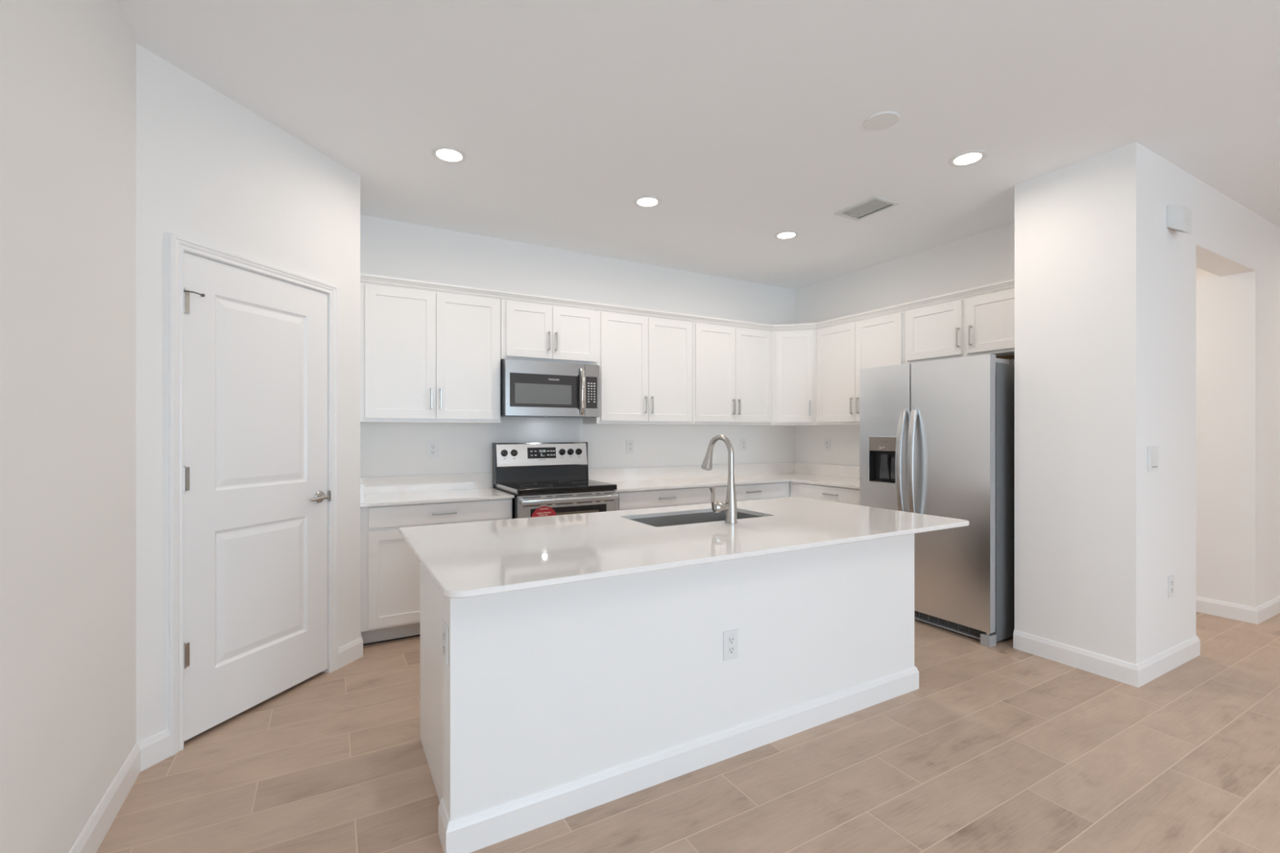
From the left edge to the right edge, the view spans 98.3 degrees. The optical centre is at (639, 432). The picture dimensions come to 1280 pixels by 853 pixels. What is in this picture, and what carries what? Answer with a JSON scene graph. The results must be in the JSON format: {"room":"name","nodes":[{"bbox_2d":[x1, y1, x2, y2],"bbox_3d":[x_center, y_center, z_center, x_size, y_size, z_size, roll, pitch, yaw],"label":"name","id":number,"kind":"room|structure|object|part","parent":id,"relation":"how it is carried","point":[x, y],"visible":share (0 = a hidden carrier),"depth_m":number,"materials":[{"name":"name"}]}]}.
{"room":"kitchen","nodes":[
{"label":"kitchen","id":0,"kind":"room"},
{"bbox_2d":[0,0,136,852],"bbox_3d":[-0.882,-0.096,0.108,0.120,2.862,7.855,0,0,-29],"label":"wall","id":1,"kind":"structure","parent":0,"point":[68,68],"depth_m":1.57,"materials":[{"name":"white paint"}]},
{"bbox_2d":[68,728,170,852],"bbox_3d":[-0.422,1.278,-0.493,0.092,0.113,6.336,0,0,-29],"label":"baseboard","id":2,"kind":"structure","parent":1,"relation":"attached to","point":[155,748],"depth_m":1.97,"materials":[{"name":"white paint"}]},
{"bbox_2d":[136,43,359,742],"bbox_3d":[-1.875,-0.096,3.025,0.422,2.862,1.703,0,0,0],"label":"wall","id":3,"kind":"structure","parent":0,"point":[211,170],"depth_m":2.43,"materials":[{"name":"white paint"}]},
{"bbox_2d":[168,232,338,755],"bbox_3d":[-1.875,0.256,2.717,0.128,2.158,0.872,0,0,16],"label":"door frame","id":4,"kind":"structure","parent":3,"relation":"attached to","point":[178,245],"depth_m":2.33,"materials":[{"name":"white paint"}]},
{"bbox_2d":[183,252,330,741],"bbox_3d":[-1.818,0.274,2.700,0.100,2.074,0.767,0,0,16],"label":"door","id":5,"kind":"structure","parent":3,"relation":"in","point":[256,495],"depth_m":2.63,"materials":[{"name":"white paint"}]},
{"bbox_3d":[-1.708,0.353,2.949,0.024,0.024,0.107,0,0,11],"label":"lever","id":6,"kind":"part","parent":5,"relation":"part of","materials":[{"name":"silver metal"}]},
{"bbox_3d":[-1.724,0.353,3.008,0.045,0.064,0.064,0,0,16],"label":"handle","id":7,"kind":"part","parent":5,"relation":"part of","materials":[{"name":"silver metal"}]},
{"bbox_3d":[-1.726,0.353,3.069,0.028,0.060,0.007,0,0,16],"label":"strike plate","id":8,"kind":"part","parent":5,"relation":"part of","materials":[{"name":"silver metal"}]},
{"bbox_2d":[338,631,363,668],"bbox_3d":[-1.691,1.278,3.291,0.083,0.113,0.335,0,0,-7],"label":"baseboard","id":9,"kind":"structure","parent":3,"relation":"attached to","point":[353,651],"depth_m":3.21,"materials":[{"name":"white paint"}]},
{"bbox_2d":[360,214,795,497],"bbox_3d":[-0.473,-0.096,4.791,5.195,2.862,0.100,0,0,-29],"label":"wall","id":10,"kind":"structure","parent":0,"point":[388,247],"depth_m":4.61,"materials":[{"name":"white paint"}]},
{"bbox_2d":[360,282,500,423],"bbox_3d":[-1.498,-0.531,3.962,0.941,0.928,0.335,0,0,-29],"label":"upper cabinet","id":11,"kind":"object","parent":10,"relation":"attached to","point":[426,356],"visible":0.93,"depth_m":3.83,"materials":[{"name":"white paint"}]},
{"bbox_3d":[-1.617,-0.532,3.748,0.441,0.878,0.018,0,0,-29],"label":"door","id":12,"kind":"part","parent":11,"relation":"part of","materials":[{"name":"white paint"}]},
{"bbox_3d":[-1.439,-0.232,3.820,0.010,0.142,0.030,0,0,-29],"label":"handle","id":13,"kind":"part","parent":11,"relation":"part of","materials":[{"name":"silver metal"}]},
{"bbox_3d":[-1.385,-0.232,3.850,0.010,0.142,0.030,0,0,-29],"label":"handle","id":14,"kind":"part","parent":11,"relation":"part of","materials":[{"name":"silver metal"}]},
{"bbox_3d":[-1.228,-0.532,3.966,0.442,0.878,0.018,0,0,-29],"label":"door","id":15,"kind":"part","parent":11,"relation":"part of","materials":[{"name":"white paint"}]},
{"bbox_2d":[360,272,1014,331],"bbox_3d":[0.392,-1.009,3.625,3.904,0.052,2.206,0,0,-29],"label":"crown molding","id":16,"kind":"structure","parent":11,"relation":"attached to","point":[364,277],"depth_m":4.31,"materials":[{"name":"white paint"}]},
{"bbox_2d":[427,441,438,457],"bbox_3d":[-1.544,0.131,4.125,0.076,0.120,0.008,0,0,-29],"label":"wall outlet","id":17,"kind":"object","parent":10,"relation":"attached to","point":[433,446],"visible":1,"depth_m":4.12,"materials":[{"name":"white plastic"}]},
{"bbox_2d":[430,444,435,448],"bbox_3d":[-1.543,0.111,4.122,0.034,0.033,0.002,0,0,-29],"label":"socket","id":18,"kind":"object","parent":17,"relation":"attached to","point":[432,446],"depth_m":4.12,"materials":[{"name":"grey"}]},
{"bbox_2d":[430,450,435,454],"bbox_3d":[-1.543,0.151,4.122,0.034,0.033,0.002,0,0,-29],"label":"socket","id":19,"kind":"object","parent":17,"relation":"attached to","point":[432,452],"depth_m":4.12,"materials":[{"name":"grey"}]},
{"bbox_2d":[500,298,596,364],"bbox_3d":[-0.748,-0.768,4.385,0.773,0.454,0.335,0,0,-29],"label":"upper cabinet","id":20,"kind":"object","parent":10,"relation":"attached to","point":[529,331],"visible":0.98,"depth_m":4.24,"materials":[{"name":"white paint"}]},
{"bbox_3d":[-0.835,-0.767,4.188,0.357,0.407,0.018,0,0,-29],"label":"door","id":21,"kind":"part","parent":20,"relation":"part of","materials":[{"name":"white paint"}]},
{"bbox_2d":[500,359,599,417],"bbox_3d":[-0.727,-0.320,4.335,0.755,0.418,0.442,0,0,-29],"label":"microwave","id":22,"kind":"object","parent":20,"relation":"attached to","point":[528,388],"visible":1,"depth_m":4.16,"materials":[{"name":"silver metal"}]},
{"bbox_3d":[-0.707,-0.309,4.155,0.546,0.245,0.002,0,0,-29],"label":"door glass","id":23,"kind":"part","parent":22,"relation":"part of","materials":[{"name":"grey glass"}]},
{"bbox_3d":[-0.443,-0.315,4.270,0.028,0.363,0.049,0,0,-29],"label":"door handle","id":24,"kind":"part","parent":22,"relation":"part of","materials":[{"name":"silver metal"}]},
{"bbox_3d":[-0.383,-0.324,4.359,0.128,0.406,0.039,0,0,-29],"label":"control panel","id":25,"kind":"part","parent":22,"relation":"part of","materials":[{"name":"silver metal"}]},
{"bbox_3d":[-0.643,-0.698,4.269,0.010,0.142,0.030,0,0,-29],"label":"handle","id":26,"kind":"part","parent":20,"relation":"part of","materials":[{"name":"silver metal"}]},
{"bbox_3d":[-0.514,-0.767,4.370,0.373,0.407,0.018,0,0,-29],"label":"door","id":27,"kind":"part","parent":20,"relation":"part of","materials":[{"name":"white paint"}]},
{"bbox_2d":[626,440,634,453],"bbox_3d":[-0.088,0.128,4.946,0.076,0.120,0.008,0,0,-29],"label":"wall outlet","id":28,"kind":"object","parent":10,"relation":"attached to","point":[629,443],"visible":1,"depth_m":4.94,"materials":[{"name":"white plastic"}]},
{"bbox_2d":[582,310,693,425],"bbox_3d":[0.002,-0.531,4.808,0.942,0.928,0.335,0,0,-29],"label":"upper cabinet","id":29,"kind":"object","parent":10,"relation":"attached to","point":[646,363],"visible":0.98,"depth_m":4.67,"materials":[{"name":"white paint"}]},
{"bbox_3d":[-0.125,-0.532,4.589,0.439,0.878,0.018,0,0,-29],"label":"door","id":30,"kind":"part","parent":29,"relation":"part of","materials":[{"name":"white paint"}]},
{"bbox_3d":[0.051,-0.231,4.661,0.010,0.142,0.030,0,0,-29],"label":"handle","id":31,"kind":"part","parent":29,"relation":"part of","materials":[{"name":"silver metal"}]},
{"bbox_3d":[0.105,-0.231,4.691,0.010,0.142,0.030,0,0,-29],"label":"handle","id":32,"kind":"part","parent":29,"relation":"part of","materials":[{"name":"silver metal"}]},
{"bbox_3d":[0.264,-0.532,4.809,0.448,0.878,0.018,0,0,-29],"label":"door","id":33,"kind":"part","parent":29,"relation":"part of","materials":[{"name":"white paint"}]},
{"bbox_2d":[588,462,859,482],"bbox_3d":[0.945,0.377,4.699,2.458,0.115,1.450,0,0,-29],"label":"backsplash","id":34,"kind":"structure","parent":10,"relation":"attached to","point":[605,475],"depth_m":5.31,"materials":[{"name":"white stone"}]},
{"bbox_2d":[678,321,771,425],"bbox_3d":[0.818,-0.531,5.269,0.927,0.928,0.335,0,0,-29],"label":"upper cabinet","id":35,"kind":"object","parent":10,"relation":"attached to","point":[732,365],"visible":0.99,"depth_m":5.12,"materials":[{"name":"white paint"}]},
{"bbox_3d":[0.689,-0.532,5.048,0.447,0.878,0.018,0,0,-29],"label":"door","id":36,"kind":"part","parent":35,"relation":"part of","materials":[{"name":"white paint"}]},
{"bbox_3d":[0.869,-0.233,5.122,0.010,0.142,0.030,0,0,-29],"label":"handle","id":37,"kind":"part","parent":35,"relation":"part of","materials":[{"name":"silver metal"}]},
{"bbox_3d":[1.079,-0.532,5.268,0.441,0.878,0.018,0,0,-29],"label":"door","id":38,"kind":"part","parent":35,"relation":"part of","materials":[{"name":"white paint"}]},
{"bbox_2d":[740,439,746,450],"bbox_3d":[1.046,0.128,5.585,0.076,0.120,0.008,0,0,-29],"label":"wall outlet","id":39,"kind":"object","parent":10,"relation":"attached to","point":[743,442],"visible":1,"depth_m":5.58,"materials":[{"name":"white plastic"}]},
{"bbox_2d":[96,611,1279,852],"bbox_3d":[2.690,1.375,3.113,9.295,0.080,9.820,0,0,-29],"label":"floor","id":40,"kind":"structure","parent":0,"point":[1002,748],"depth_m":2.15,"materials":[{"name":"brown wood"}]},
{"bbox_2d":[360,497,512,645],"bbox_3d":[-1.428,0.895,3.847,0.949,0.880,0.602,0,0,-29],"label":"base cabinet","id":41,"kind":"object","parent":40,"relation":"on","point":[390,571],"visible":0.32,"depth_m":3.49,"materials":[{"name":"white paint"}]},
{"bbox_3d":[-1.479,0.911,3.517,0.443,0.596,0.018,0,0,-29],"label":"door","id":42,"kind":"part","parent":41,"relation":"part of","materials":[{"name":"white paint"}]},
{"bbox_2d":[360,472,514,506],"bbox_3d":[-1.429,0.388,3.849,0.952,0.135,0.600,0,0,-29],"label":"countertop","id":43,"kind":"structure","parent":41,"relation":"on","point":[421,489],"depth_m":3.97,"materials":[{"name":"white stone"}]},
{"bbox_3d":[-1.284,0.530,3.627,0.891,0.127,0.018,0,0,-29],"label":"drawer","id":44,"kind":"part","parent":41,"relation":"part of","materials":[{"name":"white paint"}]},
{"bbox_3d":[-1.272,0.529,3.606,0.150,0.010,0.030,0,0,-29],"label":"handle","id":45,"kind":"part","parent":41,"relation":"part of","materials":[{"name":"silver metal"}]},
{"bbox_2d":[492,441,618,519],"bbox_3d":[-0.642,0.709,4.209,0.776,1.252,0.709,0,0,-29],"label":"range","id":46,"kind":"object","parent":40,"relation":"on","point":[544,479],"visible":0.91,"depth_m":4.28,"materials":[{"name":"silver metal"}]},
{"bbox_3d":[-1.043,0.163,4.275,0.054,0.054,0.040,0,0,-29],"label":"knob","id":47,"kind":"part","parent":46,"relation":"part of","materials":[{"name":"black plastic"}]},
{"bbox_3d":[-0.970,0.406,4.013,0.002,0.023,0.520,0,0,-29],"label":"trim","id":48,"kind":"part","parent":46,"relation":"part of","materials":[{"name":"silver metal"}]},
{"bbox_3d":[-0.976,0.163,4.312,0.054,0.054,0.040,0,0,-29],"label":"knob","id":49,"kind":"part","parent":46,"relation":"part of","materials":[{"name":"black plastic"}]},
{"bbox_3d":[-0.791,0.179,4.474,0.756,0.188,0.099,0,0,-29],"label":"control panel","id":50,"kind":"part","parent":46,"relation":"part of","materials":[{"name":"silver metal"}]},
{"bbox_2d":[497,479,617,495],"bbox_3d":[-0.633,0.412,4.194,0.762,0.040,0.536,0,0,-29],"label":"cooktop","id":51,"kind":"object","parent":46,"relation":"in","point":[513,486],"depth_m":4.07,"materials":[{"name":"black glass"}]},
{"bbox_3d":[-0.628,0.163,4.509,0.054,0.054,0.040,0,0,-29],"label":"knob","id":52,"kind":"part","parent":46,"relation":"part of","materials":[{"name":"black plastic"}]},
{"bbox_3d":[-0.509,0.768,3.971,0.750,0.663,0.041,0,0,-29],"label":"oven door","id":53,"kind":"part","parent":46,"relation":"part of","materials":[{"name":"silver metal"}]},
{"bbox_3d":[-0.501,0.762,3.954,0.577,0.461,0.002,0,0,-29],"label":"door glass","id":54,"kind":"part","parent":46,"relation":"part of","materials":[{"name":"black glass"}]},
{"bbox_3d":[-0.483,0.480,3.927,0.729,0.036,0.061,0,0,-29],"label":"oven handle","id":55,"kind":"part","parent":46,"relation":"part of","materials":[{"name":"silver metal"}]},
{"bbox_3d":[-0.565,0.163,4.544,0.054,0.054,0.040,0,0,-29],"label":"knob","id":56,"kind":"part","parent":46,"relation":"part of","materials":[{"name":"black plastic"}]},
{"bbox_3d":[-0.501,0.163,4.580,0.054,0.054,0.040,0,0,-29],"label":"knob","id":57,"kind":"part","parent":46,"relation":"part of","materials":[{"name":"black plastic"}]},
{"bbox_2d":[617,486,711,511],"bbox_3d":[0.077,0.895,4.696,0.936,0.880,0.602,0,0,-29],"label":"base cabinet","id":58,"kind":"object","parent":40,"relation":"on","point":[646,499],"visible":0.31,"depth_m":4.45,"materials":[{"name":"white paint"}]},
{"bbox_3d":[0.222,0.529,4.449,0.150,0.010,0.030,0,0,-29],"label":"handle","id":59,"kind":"part","parent":58,"relation":"part of","materials":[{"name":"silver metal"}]},
{"bbox_2d":[588,462,859,492],"bbox_3d":[0.944,0.388,4.698,2.460,0.135,1.452,0,0,-29],"label":"countertop","id":60,"kind":"structure","parent":58,"relation":"on","point":[626,479],"depth_m":5.16,"materials":[{"name":"white stone"}]},
{"bbox_2d":[420,511,919,852],"bbox_3d":[0.228,0.895,2.649,2.360,0.880,0.800,0,0,-29],"label":"kitchen island","id":61,"kind":"object","parent":40,"relation":"on","point":[551,704],"visible":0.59,"depth_m":2.11,"materials":[{"name":"white paint"}]},
{"bbox_3d":[-0.795,0.895,2.141,0.018,0.880,0.640,0,0,-29],"label":"panel","id":62,"kind":"part","parent":61,"relation":"part of","materials":[{"name":"white paint"}]},
{"bbox_2d":[442,620,448,664],"bbox_3d":[-0.632,0.680,1.793,0.008,0.120,0.076,0,0,-29],"label":"wall outlet","id":63,"kind":"object","parent":61,"relation":"attached to","point":[445,628],"visible":1,"depth_m":1.78,"materials":[{"name":"white plastic"}]},
{"bbox_2d":[443,629,445,642],"bbox_3d":[-0.634,0.659,1.792,0.002,0.033,0.034,0,0,-29],"label":"socket","id":64,"kind":"object","parent":63,"relation":"attached to","point":[444,630],"depth_m":1.78,"materials":[{"name":"grey plastic"}]},
{"bbox_2d":[443,642,445,654],"bbox_3d":[-0.634,0.701,1.792,0.002,0.033,0.034,0,0,-29],"label":"socket","id":65,"kind":"object","parent":63,"relation":"attached to","point":[444,643],"depth_m":1.78,"materials":[{"name":"grey plastic"}]},
{"bbox_3d":[0.390,1.278,2.362,2.360,0.113,0.140,0,0,-29],"label":"baseboard","id":66,"kind":"part","parent":61,"relation":"part of","materials":[{"name":"white paint"}]},
{"bbox_2d":[399,497,968,598],"bbox_3d":[0.268,0.445,2.615,2.474,0.020,1.179,0,0,-29],"label":"island countertop","id":67,"kind":"structure","parent":61,"relation":"on","point":[484,557],"depth_m":2.23,"materials":[{"name":"white stone"}]},
{"bbox_2d":[630,511,760,526],"bbox_3d":[0.300,0.559,2.877,0.734,0.206,0.384,0,0,-29],"label":"sink","id":68,"kind":"object","parent":67,"relation":"in","point":[673,520],"visible":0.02,"depth_m":3.07,"materials":[{"name":"silver metal"}]},
{"bbox_2d":[701,434,737,523],"bbox_3d":[0.350,0.223,2.733,0.155,0.423,0.256,0,0,-29],"label":"faucet","id":69,"kind":"object","parent":67,"relation":"on","point":[730,506],"visible":1,"depth_m":2.66,"materials":[{"name":"silver metal"}]},
{"bbox_3d":[0.349,0.320,2.619,0.041,0.126,0.020,0,0,-29],"label":"lever","id":70,"kind":"part","parent":69,"relation":"part of","materials":[{"name":"silver metal"}]},
{"bbox_2d":[723,628,737,661],"bbox_3d":[0.376,0.878,2.285,0.076,0.120,0.008,0,0,-29],"label":"wall outlet","id":71,"kind":"object","parent":61,"relation":"attached to","point":[730,637],"visible":1,"depth_m":2.28,"materials":[{"name":"white plastic"}]},
{"bbox_2d":[728,635,734,644],"bbox_3d":[0.377,0.858,2.283,0.034,0.033,0.002,0,0,-29],"label":"socket","id":72,"kind":"object","parent":71,"relation":"attached to","point":[731,637],"depth_m":2.28,"materials":[{"name":"white plastic"}]},
{"bbox_2d":[728,644,734,654],"bbox_3d":[0.377,0.898,2.283,0.034,0.033,0.002,0,0,-29],"label":"socket","id":73,"kind":"object","parent":71,"relation":"attached to","point":[731,647],"depth_m":2.28,"materials":[{"name":"white plastic"}]},
{"bbox_2d":[712,481,789,502],"bbox_3d":[0.877,0.895,5.147,0.895,0.880,0.602,0,0,-29],"label":"drawer","id":74,"kind":"object","parent":40,"relation":"on","point":[771,490],"visible":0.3,"depth_m":4.93,"materials":[{"name":"white paint"}]},
{"bbox_3d":[1.008,0.529,4.893,0.150,0.010,0.030,0,0,-29],"label":"handle","id":75,"kind":"part","parent":74,"relation":"part of","materials":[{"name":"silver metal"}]},
{"bbox_2d":[790,481,859,505],"bbox_3d":[1.861,0.895,4.896,0.667,0.880,0.896,0,0,-29],"label":"drawer","id":76,"kind":"object","parent":40,"relation":"on","point":[823,492],"visible":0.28,"depth_m":4.75,"materials":[{"name":"white paint"}]},
{"bbox_3d":[1.611,0.529,4.692,0.030,0.010,0.150,0,0,-29],"label":"handle","id":77,"kind":"part","parent":76,"relation":"part of","materials":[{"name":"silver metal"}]},
{"bbox_2d":[859,354,1014,647],"bbox_3d":[2.228,0.426,4.010,0.839,1.818,0.964,0,0,-29],"label":"refrigerator","id":78,"kind":"object","parent":40,"relation":"on","point":[937,437],"visible":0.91,"depth_m":3.63,"materials":[{"name":"grey metal"}]},
{"bbox_3d":[1.818,0.089,4.086,0.052,0.100,0.253,0,0,-29],"label":"dispenser panel","id":79,"kind":"part","parent":78,"relation":"part of","materials":[{"name":"grey metal"}]},
{"bbox_3d":[1.823,0.381,4.093,0.068,1.728,0.421,0,0,-29],"label":"freezer door","id":80,"kind":"part","parent":78,"relation":"part of","materials":[{"name":"silver metal"}]},
{"bbox_3d":[1.846,0.260,3.909,0.080,0.844,0.043,0,0,-20],"label":"door handle","id":81,"kind":"part","parent":78,"relation":"part of","materials":[{"name":"silver metal"}]},
{"bbox_3d":[1.888,0.260,3.835,0.080,0.844,0.043,0,0,-39],"label":"door handle","id":82,"kind":"part","parent":78,"relation":"part of","materials":[{"name":"silver metal"}]},
{"bbox_3d":[1.964,1.315,3.895,0.024,0.012,0.897,0,0,-29],"label":"grille rail","id":83,"kind":"part","parent":78,"relation":"part of","materials":[{"name":"grey plastic"}]},
{"bbox_3d":[2.062,0.381,3.671,0.066,1.728,0.534,0,0,-29],"label":"door","id":84,"kind":"part","parent":78,"relation":"part of","materials":[{"name":"silver metal"}]},
{"bbox_2d":[1014,142,1195,664],"bbox_3d":[2.829,-0.096,3.375,0.836,2.862,0.592,0,0,-29],"label":"wall pier","id":85,"kind":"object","parent":40,"relation":"on","point":[1105,291],"visible":0.93,"depth_m":3.11,"materials":[{"name":"white paint"}]},
{"bbox_2d":[1013,629,1199,687],"bbox_3d":[2.819,1.278,3.393,0.865,0.113,0.660,0,0,-29],"label":"baseboard","id":86,"kind":"object","parent":85,"relation":"attached to","point":[1137,675],"visible":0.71,"depth_m":3.11,"materials":[{"name":"white paint"}]},
{"bbox_2d":[1147,446,1158,471],"bbox_3d":[2.788,0.143,3.006,0.124,0.132,0.011,0,0,-29],"label":"wall switch","id":87,"kind":"object","parent":85,"relation":"attached to","point":[1153,451],"visible":1,"depth_m":2.99,"materials":[{"name":"white plastic"}]},
{"bbox_2d":[1168,574,1173,597],"bbox_3d":[3.005,0.872,3.130,0.076,0.120,0.008,0,0,-29],"label":"wall outlet","id":88,"kind":"object","parent":85,"relation":"attached to","point":[1171,579],"visible":1,"depth_m":3.12,"materials":[{"name":"white plastic"}]},
{"bbox_2d":[1167,204,1191,234],"bbox_3d":[3.027,-1.193,3.106,0.119,0.165,0.071,0,0,-29],"label":"door chime","id":89,"kind":"object","parent":85,"relation":"attached to","point":[1179,217],"visible":1,"depth_m":3.08,"materials":[{"name":"white plastic"}]},
{"bbox_2d":[115,0,1279,289],"bbox_3d":[2.690,-1.577,3.113,9.295,0.100,9.820,0,0,-29],"label":"ceiling","id":90,"kind":"structure","parent":0,"point":[745,119],"depth_m":2.60,"materials":[{"name":"white paint"}]},
{"bbox_2d":[431,146,466,164],"bbox_3d":[-1.051,-1.523,3.049,0.188,0.007,0.188,0,0,-29],"label":"recessed light","id":91,"kind":"object","parent":90,"relation":"in","point":[446,154],"visible":1,"depth_m":3.04,"materials":[{"name":"white plastic"}]},
{"bbox_2d":[633,195,661,208],"bbox_3d":[0.049,-1.523,3.670,0.188,0.007,0.188,0,0,-29],"label":"recessed light","id":92,"kind":"object","parent":90,"relation":"in","point":[645,202],"visible":1,"depth_m":3.66,"materials":[{"name":"white plastic"}]},
{"bbox_2d":[773,231,799,239],"bbox_3d":[1.135,-1.523,4.291,0.188,0.007,0.188,0,0,-29],"label":"recessed light","id":93,"kind":"object","parent":90,"relation":"in","point":[784,235],"visible":1,"depth_m":4.29,"materials":[{"name":"white plastic"}]},
{"bbox_2d":[834,195,899,221],"bbox_3d":[1.542,-1.522,3.775,0.240,0.010,0.336,0,0,-29],"label":"ceiling vent","id":94,"kind":"object","parent":90,"relation":"in","point":[872,206],"visible":1,"depth_m":3.76,"materials":[{"name":"white metal"}]},
{"bbox_2d":[863,111,899,130],"bbox_3d":[1.185,-1.522,2.716,0.162,0.010,0.162,0,0,-29],"label":"cover plate","id":95,"kind":"object","parent":90,"relation":"attached to","point":[881,121],"visible":1,"depth_m":2.70,"materials":[{"name":"white plastic"}]},
{"bbox_2d":[948,150,987,167],"bbox_3d":[1.828,-1.523,3.089,0.188,0.007,0.188,0,0,-29],"label":"recessed light","id":96,"kind":"object","parent":90,"relation":"in","point":[966,158],"visible":1,"depth_m":3.08,"materials":[{"name":"white plastic"}]},
{"bbox_2d":[795,222,1014,466],"bbox_3d":[2.353,-0.096,4.887,0.178,2.862,2.509,0,0,-29],"label":"wall","id":97,"kind":"structure","parent":0,"point":[988,257],"depth_m":4.94,"materials":[{"name":"white paint"}]},
{"bbox_2d":[771,328,817,426],"bbox_3d":[1.542,-0.531,5.538,0.594,0.928,0.578,0,0,-29],"label":"upper cabinet","id":98,"kind":"object","parent":97,"relation":"attached to","point":[793,353],"visible":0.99,"depth_m":5.33,"materials":[{"name":"white paint"}]},
{"bbox_2d":[824,439,830,450],"bbox_3d":[1.877,0.128,5.542,0.008,0.120,0.076,0,0,-29],"label":"wall outlet","id":99,"kind":"object","parent":97,"relation":"attached to","point":[827,442],"visible":1,"depth_m":5.54,"materials":[{"name":"white plastic"}]},
{"bbox_2d":[816,311,904,425],"bbox_3d":[2.023,-0.531,4.950,0.334,0.928,0.915,0,0,-29],"label":"upper cabinet","id":100,"kind":"object","parent":97,"relation":"attached to","point":[844,349],"visible":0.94,"depth_m":4.95,"materials":[{"name":"white paint"}]},
{"bbox_3d":[1.799,-0.532,5.086,0.018,0.878,0.440,0,0,-29],"label":"door","id":101,"kind":"part","parent":100,"relation":"part of","materials":[{"name":"white paint"}]},
{"bbox_3d":[1.904,-0.232,4.851,0.030,0.142,0.010,0,0,-29],"label":"handle","id":102,"kind":"part","parent":100,"relation":"part of","materials":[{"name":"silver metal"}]},
{"bbox_3d":[2.019,-0.532,4.696,0.018,0.878,0.448,0,0,-29],"label":"door","id":103,"kind":"part","parent":100,"relation":"part of","materials":[{"name":"white paint"}]},
{"bbox_2d":[904,288,1014,364],"bbox_3d":[2.494,-0.763,4.115,0.334,0.464,0.996,0,0,-29],"label":"upper cabinet","id":104,"kind":"object","parent":97,"relation":"attached to","point":[984,324],"visible":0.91,"depth_m":4.07,"materials":[{"name":"white paint"}]},
{"bbox_3d":[2.261,-0.772,4.269,0.018,0.398,0.446,0,0,-29],"label":"door","id":105,"kind":"part","parent":104,"relation":"part of","materials":[{"name":"white paint"}]},
{"bbox_3d":[2.340,-0.698,4.079,0.030,0.142,0.010,0,0,-29],"label":"handle","id":106,"kind":"part","parent":104,"relation":"part of","materials":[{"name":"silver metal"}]},
{"bbox_3d":[2.384,-0.698,4.001,0.030,0.142,0.010,0,0,-29],"label":"handle","id":107,"kind":"part","parent":104,"relation":"part of","materials":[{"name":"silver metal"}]},
{"bbox_3d":[2.499,-0.772,3.846,0.018,0.398,0.452,0,0,-29],"label":"door","id":108,"kind":"part","parent":104,"relation":"part of","materials":[{"name":"white paint"}]},
{"bbox_2d":[1195,177,1279,607],"bbox_3d":[3.804,-0.096,6.425,3.860,2.862,4.946,0,0,-29],"label":"wall","id":109,"kind":"structure","parent":0,"point":[1237,250],"depth_m":3.97,"materials":[{"name":"white paint"}]},
{"bbox_2d":[1195,595,1279,624],"bbox_3d":[4.292,1.278,6.663,2.776,0.113,4.910,0,0,-29],"label":"baseboard","id":110,"kind":"structure","parent":109,"relation":"attached to","point":[1257,615],"depth_m":3.97,"materials":[{"name":"white paint"}]}
]}

